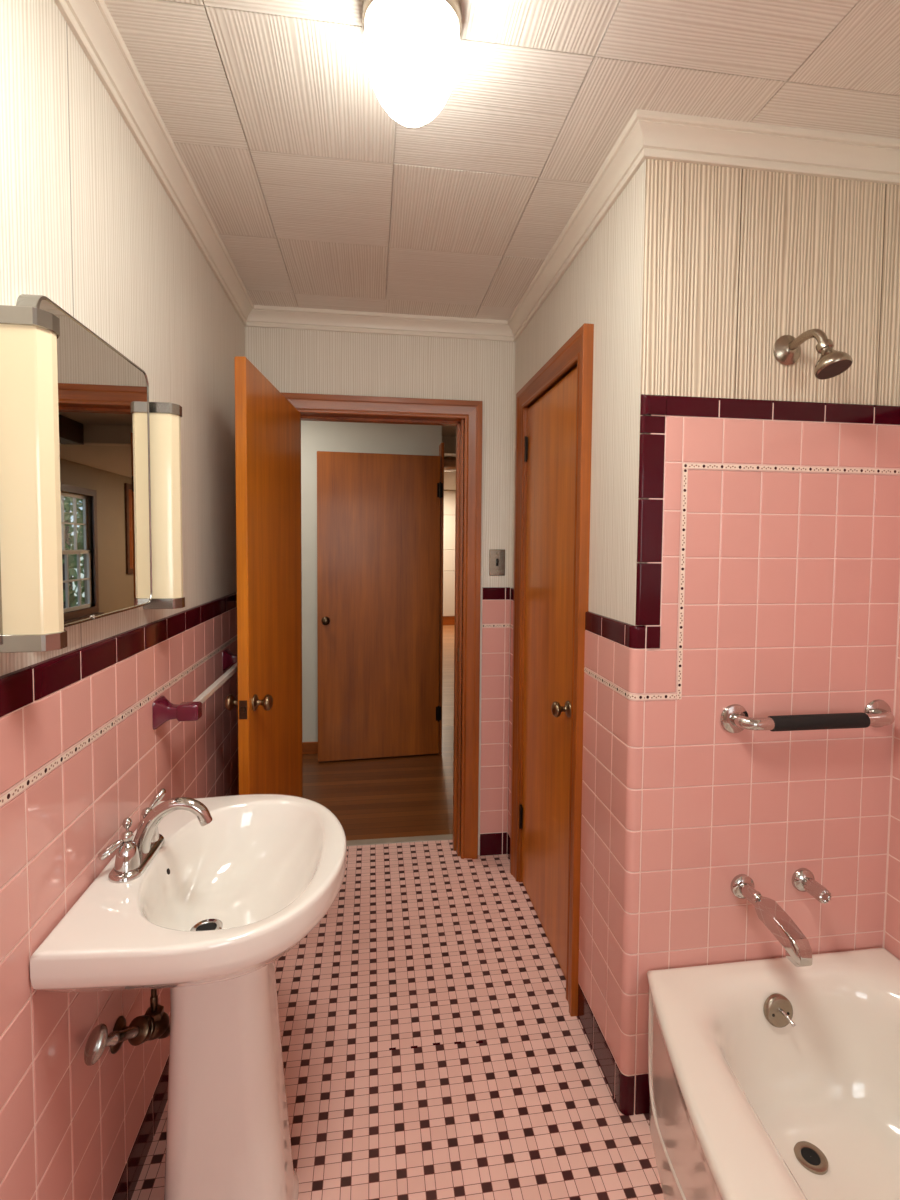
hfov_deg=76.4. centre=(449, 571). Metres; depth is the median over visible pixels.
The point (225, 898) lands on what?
basin
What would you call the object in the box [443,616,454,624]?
baseboard
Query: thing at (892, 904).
wall
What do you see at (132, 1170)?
baseboard
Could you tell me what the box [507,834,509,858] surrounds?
baseboard
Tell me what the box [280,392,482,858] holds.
door frame
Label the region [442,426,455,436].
ceiling
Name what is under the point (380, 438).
wall
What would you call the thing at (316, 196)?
ceiling
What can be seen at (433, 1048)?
floor
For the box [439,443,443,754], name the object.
door frame
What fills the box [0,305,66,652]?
lamp
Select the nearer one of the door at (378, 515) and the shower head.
the shower head
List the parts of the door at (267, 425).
knob, latch plate, knob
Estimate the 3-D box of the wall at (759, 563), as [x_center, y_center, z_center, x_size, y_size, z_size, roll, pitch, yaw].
[0.896,0.172,1.550,0.874,2.515,0.116,0,3,-8]
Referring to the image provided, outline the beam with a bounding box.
[442,436,455,455]
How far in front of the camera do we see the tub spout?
1.36 m
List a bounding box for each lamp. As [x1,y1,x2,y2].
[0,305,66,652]
[143,402,184,608]
[362,0,461,126]
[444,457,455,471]
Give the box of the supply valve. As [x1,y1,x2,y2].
[84,989,169,1065]
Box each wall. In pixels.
[0,0,244,1199]
[245,327,514,855]
[301,420,441,741]
[508,185,645,1112]
[618,159,899,1114]
[883,594,899,959]
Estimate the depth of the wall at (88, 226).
1.13 m
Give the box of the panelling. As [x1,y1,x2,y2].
[443,490,455,615]
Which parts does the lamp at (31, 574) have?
plate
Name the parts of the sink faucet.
lever, lift knob, handle, plate, handle, lever, spout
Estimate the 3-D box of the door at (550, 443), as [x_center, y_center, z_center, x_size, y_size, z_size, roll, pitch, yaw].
[0.354,0.351,2.180,0.094,2.065,0.654,0,3,-8]
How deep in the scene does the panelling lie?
10.52 m
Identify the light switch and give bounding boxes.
[489,549,504,575]
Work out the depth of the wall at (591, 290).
1.61 m
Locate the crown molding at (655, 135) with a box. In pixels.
[54,0,899,341]
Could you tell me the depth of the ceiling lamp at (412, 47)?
1.05 m
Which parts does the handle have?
knob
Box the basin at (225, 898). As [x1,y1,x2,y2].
[30,794,346,992]
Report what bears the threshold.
on the floor at (433, 1048)
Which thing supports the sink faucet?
on the pedestal sink at (208, 921)
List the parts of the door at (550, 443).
knob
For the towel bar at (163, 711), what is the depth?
1.46 m
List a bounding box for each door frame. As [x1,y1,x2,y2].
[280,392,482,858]
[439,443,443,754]
[510,323,593,1016]
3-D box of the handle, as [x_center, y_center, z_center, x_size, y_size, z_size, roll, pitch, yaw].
[0.952,0.829,1.496,0.062,0.062,0.082,0,3,-8]
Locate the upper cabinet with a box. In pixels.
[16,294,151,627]
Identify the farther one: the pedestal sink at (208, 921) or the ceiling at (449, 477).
the ceiling at (449, 477)
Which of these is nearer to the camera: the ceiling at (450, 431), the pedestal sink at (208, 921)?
the pedestal sink at (208, 921)
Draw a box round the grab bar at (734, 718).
[720,699,894,732]
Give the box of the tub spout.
[731,874,811,966]
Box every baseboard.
[112,1056,168,1199]
[302,742,317,753]
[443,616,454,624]
[479,832,506,855]
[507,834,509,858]
[578,983,649,1115]
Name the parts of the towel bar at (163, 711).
post, post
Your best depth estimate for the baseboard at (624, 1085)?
1.55 m
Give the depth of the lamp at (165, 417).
1.39 m
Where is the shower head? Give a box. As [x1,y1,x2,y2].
[773,329,852,379]
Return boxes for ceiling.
[104,0,899,320]
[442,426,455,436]
[444,456,455,489]
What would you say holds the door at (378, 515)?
in the wall at (380, 438)
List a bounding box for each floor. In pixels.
[131,840,663,1199]
[302,625,454,840]
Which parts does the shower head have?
arm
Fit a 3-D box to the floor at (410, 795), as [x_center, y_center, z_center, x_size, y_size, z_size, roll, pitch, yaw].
[-0.228,1.208,6.874,4.300,0.080,7.850,0,3,-8]
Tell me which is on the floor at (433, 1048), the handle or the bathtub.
the bathtub
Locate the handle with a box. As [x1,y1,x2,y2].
[792,868,830,903]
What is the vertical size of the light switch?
0.124 m
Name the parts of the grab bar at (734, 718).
rail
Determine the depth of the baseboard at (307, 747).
4.05 m
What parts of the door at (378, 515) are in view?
knob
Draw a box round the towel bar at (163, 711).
[152,649,237,729]
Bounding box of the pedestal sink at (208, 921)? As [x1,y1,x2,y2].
[30,794,346,1199]
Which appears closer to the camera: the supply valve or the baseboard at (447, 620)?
the supply valve
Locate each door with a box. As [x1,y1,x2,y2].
[224,356,301,796]
[317,451,442,761]
[519,367,576,978]
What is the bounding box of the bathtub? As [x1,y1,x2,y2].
[647,947,899,1199]
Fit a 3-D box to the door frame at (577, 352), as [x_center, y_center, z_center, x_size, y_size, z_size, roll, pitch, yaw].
[0.413,0.316,2.175,0.152,2.161,0.810,0,3,-8]
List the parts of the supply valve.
oval handle, stem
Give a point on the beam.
(449, 442)
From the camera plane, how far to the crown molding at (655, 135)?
1.44 m
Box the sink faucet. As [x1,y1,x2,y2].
[98,788,212,882]
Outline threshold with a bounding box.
[347,834,452,845]
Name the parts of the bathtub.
overflow plate, trip lever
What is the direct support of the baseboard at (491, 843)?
attached to the wall at (292, 360)
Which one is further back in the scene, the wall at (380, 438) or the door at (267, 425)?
the wall at (380, 438)
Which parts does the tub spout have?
diverter knob, spout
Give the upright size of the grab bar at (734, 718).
0.077 m
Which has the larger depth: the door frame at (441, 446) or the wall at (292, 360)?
the door frame at (441, 446)

